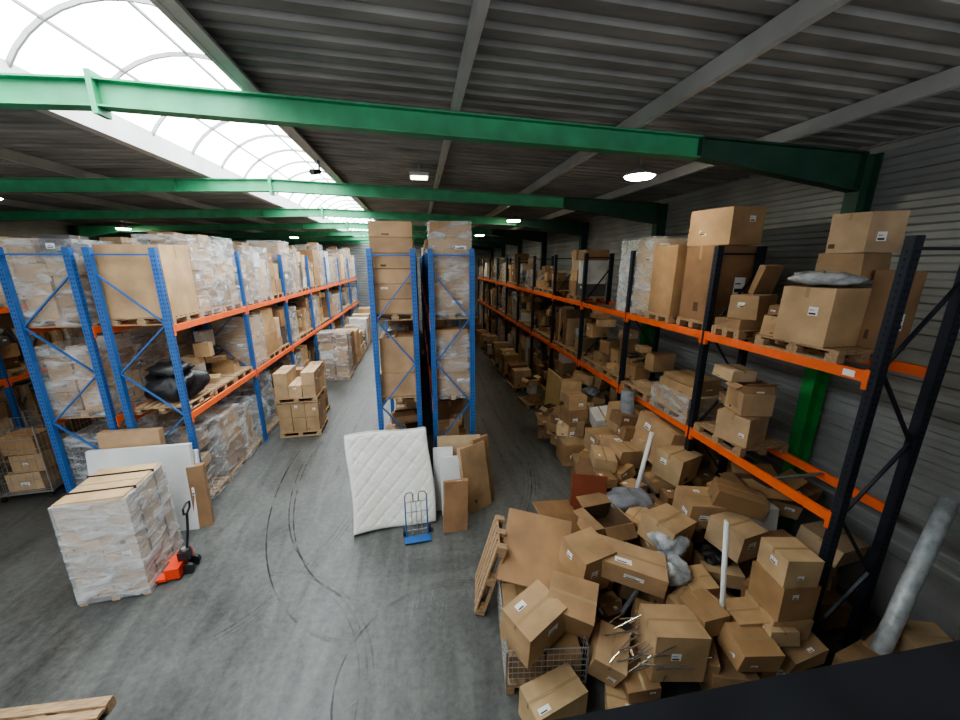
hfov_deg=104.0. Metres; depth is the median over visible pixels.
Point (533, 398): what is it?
carton
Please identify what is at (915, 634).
cardboard box
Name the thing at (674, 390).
pallet
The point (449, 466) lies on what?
board
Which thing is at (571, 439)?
cardboard box
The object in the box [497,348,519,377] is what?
carton
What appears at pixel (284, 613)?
floor
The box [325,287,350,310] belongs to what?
carton
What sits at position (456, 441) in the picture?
carton
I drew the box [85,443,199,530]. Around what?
board
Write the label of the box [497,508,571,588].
cardboard panel
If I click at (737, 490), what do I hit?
cardboard boxes
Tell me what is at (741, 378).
pallet
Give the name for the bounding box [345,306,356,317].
carton
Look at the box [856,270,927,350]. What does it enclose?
cardboard box
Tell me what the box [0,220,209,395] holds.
wall
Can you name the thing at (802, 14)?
beam
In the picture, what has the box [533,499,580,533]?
board
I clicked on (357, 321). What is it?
carton
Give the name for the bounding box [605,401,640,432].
cardboard box
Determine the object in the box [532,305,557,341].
parcel
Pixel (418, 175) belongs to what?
lamp
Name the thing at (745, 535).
cardboard box
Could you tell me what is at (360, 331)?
carton
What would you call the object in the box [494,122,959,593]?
wall
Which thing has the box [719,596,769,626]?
cardboard box
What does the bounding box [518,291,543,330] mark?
parcel
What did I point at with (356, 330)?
carton
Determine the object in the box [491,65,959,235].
beam
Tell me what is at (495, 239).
frame
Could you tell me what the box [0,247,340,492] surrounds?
rack
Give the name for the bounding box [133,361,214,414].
goods
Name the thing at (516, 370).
carton
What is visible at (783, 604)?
cardboard box
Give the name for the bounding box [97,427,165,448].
carton
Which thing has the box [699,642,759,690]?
cardboard box
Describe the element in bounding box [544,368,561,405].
board panel
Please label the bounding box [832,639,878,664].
cardboard box
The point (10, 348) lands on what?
carton
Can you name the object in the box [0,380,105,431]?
carton
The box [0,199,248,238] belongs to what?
ceiling purlin
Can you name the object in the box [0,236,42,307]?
carton
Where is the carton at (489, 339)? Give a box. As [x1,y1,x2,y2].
[483,335,498,356]
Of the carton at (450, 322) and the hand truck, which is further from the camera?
the carton at (450, 322)
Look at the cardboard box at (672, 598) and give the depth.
4.79 m
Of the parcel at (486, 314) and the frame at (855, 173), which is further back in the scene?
the parcel at (486, 314)
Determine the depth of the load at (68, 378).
7.26 m
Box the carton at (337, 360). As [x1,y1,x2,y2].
[318,329,353,380]
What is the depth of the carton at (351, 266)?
26.01 m
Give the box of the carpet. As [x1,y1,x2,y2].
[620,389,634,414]
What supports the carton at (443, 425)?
on the floor
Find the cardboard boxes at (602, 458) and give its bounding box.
[535,403,637,477]
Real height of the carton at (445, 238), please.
1.898 m
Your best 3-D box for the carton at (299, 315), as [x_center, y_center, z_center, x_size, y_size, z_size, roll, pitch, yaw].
[-7.468,-1.574,14.595,1.019,1.429,2.965,-2,15,-9]
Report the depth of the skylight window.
5.08 m
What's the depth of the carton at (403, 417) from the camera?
8.63 m
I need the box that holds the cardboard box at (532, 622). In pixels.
[500,579,566,668]
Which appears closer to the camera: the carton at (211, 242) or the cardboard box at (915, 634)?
the cardboard box at (915, 634)
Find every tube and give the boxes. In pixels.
[635,432,653,487]
[717,520,729,644]
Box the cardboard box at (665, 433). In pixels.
[632,411,685,464]
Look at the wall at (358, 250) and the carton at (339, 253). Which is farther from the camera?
the wall at (358, 250)
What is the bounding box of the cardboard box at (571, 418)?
[560,405,587,427]
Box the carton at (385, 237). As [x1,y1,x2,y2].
[367,221,412,320]
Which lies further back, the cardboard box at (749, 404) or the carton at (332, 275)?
the carton at (332, 275)
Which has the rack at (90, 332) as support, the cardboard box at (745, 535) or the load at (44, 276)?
the load at (44, 276)
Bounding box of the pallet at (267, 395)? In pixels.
[229,367,280,437]
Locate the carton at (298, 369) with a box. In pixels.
[296,361,329,412]
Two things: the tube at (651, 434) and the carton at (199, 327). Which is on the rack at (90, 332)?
the carton at (199, 327)
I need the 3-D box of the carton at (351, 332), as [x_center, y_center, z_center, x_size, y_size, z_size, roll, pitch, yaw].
[-6.612,-0.432,17.833,1.200,1.846,1.000,-2,15,-9]
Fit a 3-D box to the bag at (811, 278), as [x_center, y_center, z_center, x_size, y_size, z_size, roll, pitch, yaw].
[4.205,-1.002,4.609,0.559,0.191,0.752,-2,15,-9]
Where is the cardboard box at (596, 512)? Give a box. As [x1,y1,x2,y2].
[573,493,637,540]
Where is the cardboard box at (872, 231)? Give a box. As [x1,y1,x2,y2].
[825,210,910,252]
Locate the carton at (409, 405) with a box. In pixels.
[385,398,417,429]
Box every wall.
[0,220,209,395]
[286,243,490,321]
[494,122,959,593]
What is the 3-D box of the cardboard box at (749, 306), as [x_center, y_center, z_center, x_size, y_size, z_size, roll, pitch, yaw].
[4.223,-0.840,5.808,0.572,0.361,0.406,-8,17,-29]
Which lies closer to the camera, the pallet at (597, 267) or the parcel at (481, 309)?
the pallet at (597, 267)
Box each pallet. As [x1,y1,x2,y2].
[0,695,116,719]
[47,463,182,606]
[62,404,201,477]
[164,398,263,498]
[229,367,280,437]
[474,515,506,615]
[552,307,595,357]
[567,250,609,301]
[581,306,645,382]
[620,345,675,401]
[630,236,687,317]
[646,244,688,322]
[649,369,725,425]
[676,245,756,329]
[693,364,788,456]
[711,317,762,339]
[754,334,893,363]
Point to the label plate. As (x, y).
(847, 372)
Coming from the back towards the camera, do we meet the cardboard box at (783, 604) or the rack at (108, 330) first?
the rack at (108, 330)
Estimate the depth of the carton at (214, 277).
8.31 m
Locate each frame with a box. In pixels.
[0,68,884,533]
[0,175,668,405]
[0,206,588,380]
[68,221,547,346]
[147,229,521,325]
[208,236,504,299]
[278,240,493,282]
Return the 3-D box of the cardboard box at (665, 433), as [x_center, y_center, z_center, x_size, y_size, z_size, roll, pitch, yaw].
[3.552,1.613,7.521,0.452,0.934,1.092,-4,15,-15]
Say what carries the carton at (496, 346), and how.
on the floor
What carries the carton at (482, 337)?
on the floor
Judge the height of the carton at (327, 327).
1.892 m
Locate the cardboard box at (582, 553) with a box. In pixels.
[558,527,615,590]
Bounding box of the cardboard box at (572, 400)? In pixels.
[563,391,586,410]
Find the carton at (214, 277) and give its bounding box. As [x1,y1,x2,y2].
[146,232,242,316]
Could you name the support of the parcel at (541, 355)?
on the floor
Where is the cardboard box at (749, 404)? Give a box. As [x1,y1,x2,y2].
[724,386,775,416]
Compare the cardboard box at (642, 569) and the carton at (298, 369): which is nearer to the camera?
the cardboard box at (642, 569)
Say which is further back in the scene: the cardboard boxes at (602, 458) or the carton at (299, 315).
the carton at (299, 315)
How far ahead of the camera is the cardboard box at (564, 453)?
9.45 m
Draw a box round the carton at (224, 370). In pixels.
[181,329,252,395]
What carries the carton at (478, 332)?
on the floor
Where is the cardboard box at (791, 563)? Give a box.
[757,537,824,587]
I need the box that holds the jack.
[153,500,200,583]
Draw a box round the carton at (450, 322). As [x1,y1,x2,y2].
[427,317,454,344]
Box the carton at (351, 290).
[346,287,357,304]
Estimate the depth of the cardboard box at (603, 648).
4.36 m
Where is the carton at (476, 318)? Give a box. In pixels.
[467,317,478,331]
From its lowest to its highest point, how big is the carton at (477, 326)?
0.874 m
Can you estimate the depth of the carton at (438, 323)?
9.80 m
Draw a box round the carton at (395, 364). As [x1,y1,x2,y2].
[379,330,416,403]
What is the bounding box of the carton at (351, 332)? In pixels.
[327,330,356,370]
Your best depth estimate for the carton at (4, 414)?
9.49 m
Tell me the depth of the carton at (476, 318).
27.75 m
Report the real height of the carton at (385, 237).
1.889 m
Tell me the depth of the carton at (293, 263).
13.57 m
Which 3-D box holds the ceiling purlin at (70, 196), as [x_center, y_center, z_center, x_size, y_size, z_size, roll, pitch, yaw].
[-11.056,-4.972,12.557,0.071,0.162,36.000,-2,15,-9]
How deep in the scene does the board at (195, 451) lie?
7.27 m
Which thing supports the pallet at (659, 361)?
on the rack at (873, 379)
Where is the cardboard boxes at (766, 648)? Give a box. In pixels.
[577,463,828,709]
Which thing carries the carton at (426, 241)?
on the rack at (426, 261)
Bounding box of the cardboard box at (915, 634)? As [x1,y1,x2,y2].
[895,620,952,651]
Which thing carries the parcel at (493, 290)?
on the rack at (873, 379)
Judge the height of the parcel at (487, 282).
1.590 m
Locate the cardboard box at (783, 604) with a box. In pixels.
[748,560,821,621]
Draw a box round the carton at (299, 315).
[265,298,313,342]
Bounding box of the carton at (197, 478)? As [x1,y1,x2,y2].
[186,462,214,527]
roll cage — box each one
[0,415,79,502]
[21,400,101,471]
[102,401,144,427]
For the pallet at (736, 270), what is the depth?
6.35 m
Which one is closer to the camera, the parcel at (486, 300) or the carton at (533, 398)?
the carton at (533, 398)
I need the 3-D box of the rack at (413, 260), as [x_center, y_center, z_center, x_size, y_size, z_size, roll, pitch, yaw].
[-3.352,-2.161,17.719,0.960,5.250,21.140,-2,15,-9]
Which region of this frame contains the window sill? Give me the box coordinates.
[556,640,959,719]
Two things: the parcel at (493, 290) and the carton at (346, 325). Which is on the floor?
the carton at (346, 325)
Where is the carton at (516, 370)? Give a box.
[506,362,530,390]
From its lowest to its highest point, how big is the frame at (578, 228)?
6.794 m
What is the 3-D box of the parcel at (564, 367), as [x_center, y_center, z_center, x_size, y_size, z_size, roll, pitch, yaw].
[3.211,0.752,12.932,0.824,2.025,2.263,-2,15,-9]
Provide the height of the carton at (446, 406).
1.742 m
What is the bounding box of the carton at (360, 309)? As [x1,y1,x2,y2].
[358,307,369,312]
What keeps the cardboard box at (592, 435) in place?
on the cardboard boxes at (602, 458)
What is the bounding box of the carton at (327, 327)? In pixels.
[318,320,336,330]
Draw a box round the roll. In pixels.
[868,496,959,654]
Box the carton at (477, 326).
[475,323,481,328]
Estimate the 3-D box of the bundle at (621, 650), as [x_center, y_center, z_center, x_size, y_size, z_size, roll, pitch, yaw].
[2.018,3.300,4.407,1.223,0.477,0.734,0,15,1]
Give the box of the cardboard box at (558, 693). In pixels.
[518,662,587,719]
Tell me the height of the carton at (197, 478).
1.265 m
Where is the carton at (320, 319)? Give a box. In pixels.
[288,290,329,327]
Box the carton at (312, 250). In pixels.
[295,242,325,288]
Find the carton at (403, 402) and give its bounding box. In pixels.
[396,401,422,412]
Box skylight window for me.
[0,0,378,235]
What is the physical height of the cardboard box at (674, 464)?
0.589 m
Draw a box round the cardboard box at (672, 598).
[666,585,718,604]
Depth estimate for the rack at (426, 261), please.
7.83 m
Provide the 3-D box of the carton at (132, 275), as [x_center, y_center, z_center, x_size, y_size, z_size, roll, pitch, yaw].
[-6.304,-1.462,7.200,1.050,1.460,1.000,-2,15,-9]
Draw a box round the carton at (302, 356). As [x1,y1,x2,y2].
[268,345,310,387]
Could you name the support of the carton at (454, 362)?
on the rack at (426, 261)
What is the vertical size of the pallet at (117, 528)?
1.745 m
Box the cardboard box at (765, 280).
[748,264,783,293]
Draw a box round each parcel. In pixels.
[479,259,488,277]
[479,281,488,301]
[479,304,488,328]
[484,259,496,278]
[484,283,492,304]
[484,308,495,334]
[490,257,505,280]
[490,288,503,308]
[492,314,504,334]
[497,287,514,314]
[498,263,513,282]
[498,318,515,341]
[506,295,525,320]
[507,254,528,285]
[508,327,519,352]
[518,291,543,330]
[518,323,541,375]
[519,258,549,289]
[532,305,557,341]
[533,343,562,392]
[534,266,568,294]
[554,350,587,404]
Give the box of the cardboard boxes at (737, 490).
[559,370,869,630]
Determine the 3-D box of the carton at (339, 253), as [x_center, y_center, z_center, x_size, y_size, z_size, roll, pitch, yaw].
[-8.978,-5.937,23.097,1.020,2.106,2.968,-2,15,-9]
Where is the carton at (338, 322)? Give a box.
[331,316,348,328]
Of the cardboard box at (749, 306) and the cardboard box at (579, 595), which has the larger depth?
the cardboard box at (749, 306)
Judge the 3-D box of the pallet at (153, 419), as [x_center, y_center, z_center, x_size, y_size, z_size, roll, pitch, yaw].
[-7.744,1.887,8.851,1.036,1.885,2.984,-2,15,-9]
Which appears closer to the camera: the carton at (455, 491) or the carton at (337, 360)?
the carton at (455, 491)
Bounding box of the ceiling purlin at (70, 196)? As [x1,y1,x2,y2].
[35,193,289,237]
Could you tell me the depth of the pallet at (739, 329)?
5.71 m
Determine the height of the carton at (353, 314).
1.787 m
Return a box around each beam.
[0,147,323,236]
[424,0,490,232]
[471,0,850,227]
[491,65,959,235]
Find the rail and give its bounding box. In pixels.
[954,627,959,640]
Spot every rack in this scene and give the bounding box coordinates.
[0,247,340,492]
[0,303,275,429]
[81,247,358,462]
[366,248,422,429]
[420,249,474,446]
[478,235,959,647]
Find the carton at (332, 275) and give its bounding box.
[322,251,338,284]
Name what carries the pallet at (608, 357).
on the rack at (873, 379)
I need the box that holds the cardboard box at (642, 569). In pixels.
[599,534,668,598]
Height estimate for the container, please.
0.689 m
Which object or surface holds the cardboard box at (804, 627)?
on the cardboard box at (762, 675)
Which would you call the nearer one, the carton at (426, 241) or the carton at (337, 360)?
the carton at (426, 241)
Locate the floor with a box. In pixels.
[0,320,881,719]
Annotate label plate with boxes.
[842,368,854,376]
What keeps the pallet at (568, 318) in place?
on the rack at (873, 379)
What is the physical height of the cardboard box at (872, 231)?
0.461 m
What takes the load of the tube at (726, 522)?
on the cardboard boxes at (766, 648)
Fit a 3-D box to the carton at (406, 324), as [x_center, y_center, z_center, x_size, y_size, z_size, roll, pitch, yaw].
[-1.990,-0.300,9.513,0.821,1.524,1.858,-2,15,-9]
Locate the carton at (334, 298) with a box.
[321,292,340,317]
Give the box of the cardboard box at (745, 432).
[714,407,769,448]
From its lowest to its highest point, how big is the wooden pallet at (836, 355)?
0.144 m
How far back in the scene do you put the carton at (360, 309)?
26.29 m
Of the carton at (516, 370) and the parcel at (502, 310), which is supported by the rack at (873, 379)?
the parcel at (502, 310)
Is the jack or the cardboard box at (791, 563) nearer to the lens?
the cardboard box at (791, 563)
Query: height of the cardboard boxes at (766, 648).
1.213 m
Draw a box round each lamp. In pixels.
[115,221,130,229]
[409,164,428,179]
[507,213,520,221]
[623,156,655,180]
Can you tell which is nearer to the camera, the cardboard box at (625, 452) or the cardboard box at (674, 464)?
the cardboard box at (674, 464)
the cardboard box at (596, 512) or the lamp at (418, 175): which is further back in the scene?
the lamp at (418, 175)
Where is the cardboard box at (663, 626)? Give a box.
[633,603,711,681]
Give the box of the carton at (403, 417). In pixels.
[390,410,416,429]
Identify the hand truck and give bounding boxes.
[403,490,431,544]
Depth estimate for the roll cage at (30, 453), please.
8.15 m
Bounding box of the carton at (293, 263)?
[249,240,308,294]
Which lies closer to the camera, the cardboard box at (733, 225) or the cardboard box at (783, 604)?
the cardboard box at (783, 604)
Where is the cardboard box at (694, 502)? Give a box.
[672,485,729,528]
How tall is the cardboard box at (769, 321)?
0.281 m
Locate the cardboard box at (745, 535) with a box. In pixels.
[704,511,768,562]
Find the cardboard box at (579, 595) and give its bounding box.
[548,570,598,639]
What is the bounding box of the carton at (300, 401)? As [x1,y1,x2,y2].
[272,364,327,437]
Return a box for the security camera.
[309,160,320,174]
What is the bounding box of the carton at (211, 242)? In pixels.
[208,240,231,247]
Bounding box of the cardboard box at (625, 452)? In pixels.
[599,435,642,471]
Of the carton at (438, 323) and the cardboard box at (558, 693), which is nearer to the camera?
the cardboard box at (558, 693)
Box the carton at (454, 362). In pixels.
[435,326,469,400]
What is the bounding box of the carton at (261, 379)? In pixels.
[249,354,277,388]
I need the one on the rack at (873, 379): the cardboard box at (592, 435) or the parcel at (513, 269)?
the parcel at (513, 269)
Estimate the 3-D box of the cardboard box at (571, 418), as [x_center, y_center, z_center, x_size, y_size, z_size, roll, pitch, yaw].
[2.371,1.392,9.500,0.507,0.416,0.510,-4,15,-16]
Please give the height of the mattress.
1.853 m
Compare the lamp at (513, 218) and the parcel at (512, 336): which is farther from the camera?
the parcel at (512, 336)
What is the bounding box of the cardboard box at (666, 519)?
[637,503,696,550]
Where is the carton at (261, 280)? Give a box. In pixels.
[210,242,283,304]
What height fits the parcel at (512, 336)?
1.765 m
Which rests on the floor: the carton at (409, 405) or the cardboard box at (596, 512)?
the carton at (409, 405)
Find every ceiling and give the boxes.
[0,109,347,238]
[178,0,959,236]
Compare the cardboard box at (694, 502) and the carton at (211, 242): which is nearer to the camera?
the cardboard box at (694, 502)
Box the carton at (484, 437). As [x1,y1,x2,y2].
[470,434,493,498]
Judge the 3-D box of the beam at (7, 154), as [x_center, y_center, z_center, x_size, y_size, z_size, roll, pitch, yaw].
[-8.884,-5.124,12.881,0.071,0.162,36.000,-2,15,-9]
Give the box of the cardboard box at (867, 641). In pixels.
[863,631,898,655]
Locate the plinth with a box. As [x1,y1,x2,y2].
[510,321,959,640]
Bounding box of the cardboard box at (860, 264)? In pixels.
[815,253,891,279]
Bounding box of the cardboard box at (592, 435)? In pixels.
[584,426,615,451]
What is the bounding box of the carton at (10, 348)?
[0,315,85,377]
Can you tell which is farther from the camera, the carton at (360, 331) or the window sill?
the carton at (360, 331)
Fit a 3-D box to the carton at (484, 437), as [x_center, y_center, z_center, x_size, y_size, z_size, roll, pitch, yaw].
[0.062,2.344,8.014,0.459,1.439,0.284,-14,20,-42]
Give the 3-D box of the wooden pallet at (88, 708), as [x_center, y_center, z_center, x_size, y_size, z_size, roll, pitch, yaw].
[-4.846,4.086,3.865,1.300,0.144,0.900,-2,15,-7]
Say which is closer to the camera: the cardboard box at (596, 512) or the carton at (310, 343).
the cardboard box at (596, 512)
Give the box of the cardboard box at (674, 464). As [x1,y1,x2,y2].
[651,444,702,486]
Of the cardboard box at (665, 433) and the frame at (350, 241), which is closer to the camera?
the cardboard box at (665, 433)
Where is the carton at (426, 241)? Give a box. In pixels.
[425,240,427,252]
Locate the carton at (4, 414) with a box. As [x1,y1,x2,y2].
[0,402,12,466]
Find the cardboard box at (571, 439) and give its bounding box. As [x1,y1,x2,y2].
[558,426,586,445]
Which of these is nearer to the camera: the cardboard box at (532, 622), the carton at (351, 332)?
the cardboard box at (532, 622)
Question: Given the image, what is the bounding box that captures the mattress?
[344,426,435,535]
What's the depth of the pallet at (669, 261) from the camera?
7.17 m
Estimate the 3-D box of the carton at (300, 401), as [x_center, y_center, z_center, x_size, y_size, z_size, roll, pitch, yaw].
[-5.396,1.200,11.344,1.180,1.958,1.034,-2,15,-9]
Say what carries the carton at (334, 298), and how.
on the rack at (108, 330)
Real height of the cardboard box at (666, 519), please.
0.507 m
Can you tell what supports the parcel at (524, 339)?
on the floor
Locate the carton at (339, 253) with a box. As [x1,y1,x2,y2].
[326,247,347,281]
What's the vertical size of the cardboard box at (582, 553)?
0.669 m
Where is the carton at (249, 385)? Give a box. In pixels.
[191,372,254,406]
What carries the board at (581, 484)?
on the cardboard boxes at (766, 648)
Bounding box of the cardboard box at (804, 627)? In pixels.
[745,590,813,640]
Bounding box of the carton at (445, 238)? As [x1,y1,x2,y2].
[427,221,471,319]
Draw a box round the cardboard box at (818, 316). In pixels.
[773,285,871,347]
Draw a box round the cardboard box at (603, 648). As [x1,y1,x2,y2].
[588,620,629,687]
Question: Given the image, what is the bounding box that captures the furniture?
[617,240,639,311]
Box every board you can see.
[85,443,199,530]
[193,449,199,463]
[433,446,452,510]
[439,455,460,515]
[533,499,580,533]
[569,473,607,509]
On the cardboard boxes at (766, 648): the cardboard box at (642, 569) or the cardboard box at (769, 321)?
the cardboard box at (642, 569)
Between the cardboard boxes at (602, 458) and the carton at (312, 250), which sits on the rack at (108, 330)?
the carton at (312, 250)
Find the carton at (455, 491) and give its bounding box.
[443,478,467,532]
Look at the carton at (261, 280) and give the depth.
10.73 m
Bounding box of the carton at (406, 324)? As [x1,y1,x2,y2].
[387,318,412,330]
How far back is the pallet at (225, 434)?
8.81 m
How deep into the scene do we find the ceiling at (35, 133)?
7.59 m
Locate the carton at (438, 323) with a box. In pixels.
[431,317,446,375]
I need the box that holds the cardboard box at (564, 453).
[556,436,584,465]
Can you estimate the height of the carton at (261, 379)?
1.640 m
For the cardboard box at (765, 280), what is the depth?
5.75 m
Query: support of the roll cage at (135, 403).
on the floor
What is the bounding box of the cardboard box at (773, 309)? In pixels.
[767,304,779,314]
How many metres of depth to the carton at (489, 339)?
20.77 m
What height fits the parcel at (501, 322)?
1.714 m
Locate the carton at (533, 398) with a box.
[518,374,543,408]
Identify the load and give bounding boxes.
[5,234,137,327]
[36,321,194,418]
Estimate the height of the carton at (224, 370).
1.214 m
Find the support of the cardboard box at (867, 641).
on the floor
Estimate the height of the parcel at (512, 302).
1.437 m
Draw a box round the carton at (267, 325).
[211,308,289,367]
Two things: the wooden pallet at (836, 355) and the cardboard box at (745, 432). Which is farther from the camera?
the cardboard box at (745, 432)
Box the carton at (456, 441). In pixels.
[437,434,479,455]
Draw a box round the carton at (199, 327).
[188,322,211,366]
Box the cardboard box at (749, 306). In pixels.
[727,293,777,319]
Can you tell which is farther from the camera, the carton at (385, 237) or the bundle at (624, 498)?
the carton at (385, 237)
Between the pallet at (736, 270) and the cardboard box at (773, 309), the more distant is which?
the pallet at (736, 270)
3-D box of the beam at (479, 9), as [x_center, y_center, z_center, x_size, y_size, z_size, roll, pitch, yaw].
[-1.905,-5.410,13.974,0.071,0.162,36.000,-2,15,-9]
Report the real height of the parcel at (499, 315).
1.992 m
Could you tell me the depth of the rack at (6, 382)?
9.64 m
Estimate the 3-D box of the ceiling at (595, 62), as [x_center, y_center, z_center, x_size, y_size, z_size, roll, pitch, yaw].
[0.019,-5.678,14.591,8.390,0.412,36.695,-2,15,-9]
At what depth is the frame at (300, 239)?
25.29 m
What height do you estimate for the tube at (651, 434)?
0.943 m
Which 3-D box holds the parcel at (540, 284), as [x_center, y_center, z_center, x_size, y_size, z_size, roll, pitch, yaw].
[2.819,-3.104,14.430,0.819,0.993,2.262,-2,15,-9]
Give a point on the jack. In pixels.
(185, 561)
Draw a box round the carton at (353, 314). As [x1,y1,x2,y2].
[352,313,371,341]
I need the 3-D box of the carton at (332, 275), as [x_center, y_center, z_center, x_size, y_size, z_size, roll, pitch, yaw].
[-8.474,-4.951,20.134,1.036,1.692,2.978,-2,15,-9]
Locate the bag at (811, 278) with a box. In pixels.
[786,270,869,285]
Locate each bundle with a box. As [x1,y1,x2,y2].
[605,612,711,680]
[606,487,653,511]
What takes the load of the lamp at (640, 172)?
hanging from the ceiling at (595, 62)
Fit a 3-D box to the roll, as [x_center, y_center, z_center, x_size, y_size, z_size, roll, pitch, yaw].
[5.015,2.488,4.328,1.251,1.693,0.175,-8,17,-29]
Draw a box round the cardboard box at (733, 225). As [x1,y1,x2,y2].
[687,206,766,245]
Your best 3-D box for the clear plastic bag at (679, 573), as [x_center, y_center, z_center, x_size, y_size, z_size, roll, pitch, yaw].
[2.572,2.704,5.197,0.838,0.444,0.778,-2,15,-9]
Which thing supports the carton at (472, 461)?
on the floor
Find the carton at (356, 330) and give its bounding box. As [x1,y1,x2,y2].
[336,328,361,363]
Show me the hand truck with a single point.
(422, 537)
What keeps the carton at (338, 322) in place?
on the floor
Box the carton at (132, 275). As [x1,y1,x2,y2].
[91,244,202,325]
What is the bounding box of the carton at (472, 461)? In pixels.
[457,441,491,514]
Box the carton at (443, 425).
[438,413,469,435]
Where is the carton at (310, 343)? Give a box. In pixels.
[299,330,329,360]
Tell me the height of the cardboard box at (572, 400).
0.358 m
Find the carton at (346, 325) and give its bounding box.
[344,324,367,351]
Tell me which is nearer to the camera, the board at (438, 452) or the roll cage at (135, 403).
the board at (438, 452)
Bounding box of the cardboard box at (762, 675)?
[757,667,803,678]
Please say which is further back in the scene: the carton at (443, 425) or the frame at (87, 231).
the frame at (87, 231)
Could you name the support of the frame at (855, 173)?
on the floor
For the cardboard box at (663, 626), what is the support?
on the cardboard boxes at (766, 648)
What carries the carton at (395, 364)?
on the rack at (413, 260)
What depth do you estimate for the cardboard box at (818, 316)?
4.48 m
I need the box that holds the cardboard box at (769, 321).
[760,314,777,335]
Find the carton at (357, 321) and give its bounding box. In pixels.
[349,317,370,346]
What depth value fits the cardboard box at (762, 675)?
4.44 m
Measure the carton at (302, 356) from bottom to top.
1.756 m
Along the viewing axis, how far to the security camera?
6.59 m
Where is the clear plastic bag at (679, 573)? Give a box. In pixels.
[647,531,692,586]
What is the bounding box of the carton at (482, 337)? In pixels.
[480,333,489,348]
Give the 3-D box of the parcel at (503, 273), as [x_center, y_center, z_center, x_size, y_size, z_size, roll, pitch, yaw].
[1.644,-4.984,21.434,0.821,1.100,2.263,-2,15,-9]
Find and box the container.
[497,580,589,694]
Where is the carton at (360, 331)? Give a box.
[359,330,364,357]
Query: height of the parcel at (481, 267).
1.373 m
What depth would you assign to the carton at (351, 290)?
25.97 m
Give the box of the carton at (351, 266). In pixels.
[342,248,355,278]
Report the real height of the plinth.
1.000 m
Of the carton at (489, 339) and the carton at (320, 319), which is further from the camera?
the carton at (489, 339)
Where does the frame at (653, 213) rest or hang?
on the floor
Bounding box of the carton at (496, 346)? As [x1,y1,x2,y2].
[490,341,508,365]
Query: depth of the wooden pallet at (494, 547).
5.49 m
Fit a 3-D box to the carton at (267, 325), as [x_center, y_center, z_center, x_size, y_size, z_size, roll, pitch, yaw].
[-6.963,-0.820,11.571,1.031,1.493,2.972,-2,15,-9]
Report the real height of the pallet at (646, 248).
1.640 m
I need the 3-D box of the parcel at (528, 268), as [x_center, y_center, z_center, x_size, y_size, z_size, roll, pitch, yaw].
[2.427,-3.862,16.731,0.828,1.300,2.268,-2,15,-9]
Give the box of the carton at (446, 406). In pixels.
[432,395,465,443]
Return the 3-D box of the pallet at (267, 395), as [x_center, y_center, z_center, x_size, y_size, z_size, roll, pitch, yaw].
[-6.962,1.074,12.068,1.035,1.838,2.980,-2,15,-9]
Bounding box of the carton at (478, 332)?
[475,329,487,342]
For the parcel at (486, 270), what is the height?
1.332 m
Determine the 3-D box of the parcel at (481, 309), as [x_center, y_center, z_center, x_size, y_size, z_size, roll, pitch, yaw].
[0.470,-3.496,29.325,0.822,1.983,2.261,-2,15,-9]
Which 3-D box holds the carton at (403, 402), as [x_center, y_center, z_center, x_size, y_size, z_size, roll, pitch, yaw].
[-2.350,1.032,12.428,0.889,1.736,2.821,-2,15,-9]
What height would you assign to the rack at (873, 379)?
5.250 m
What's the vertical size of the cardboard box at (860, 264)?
0.309 m

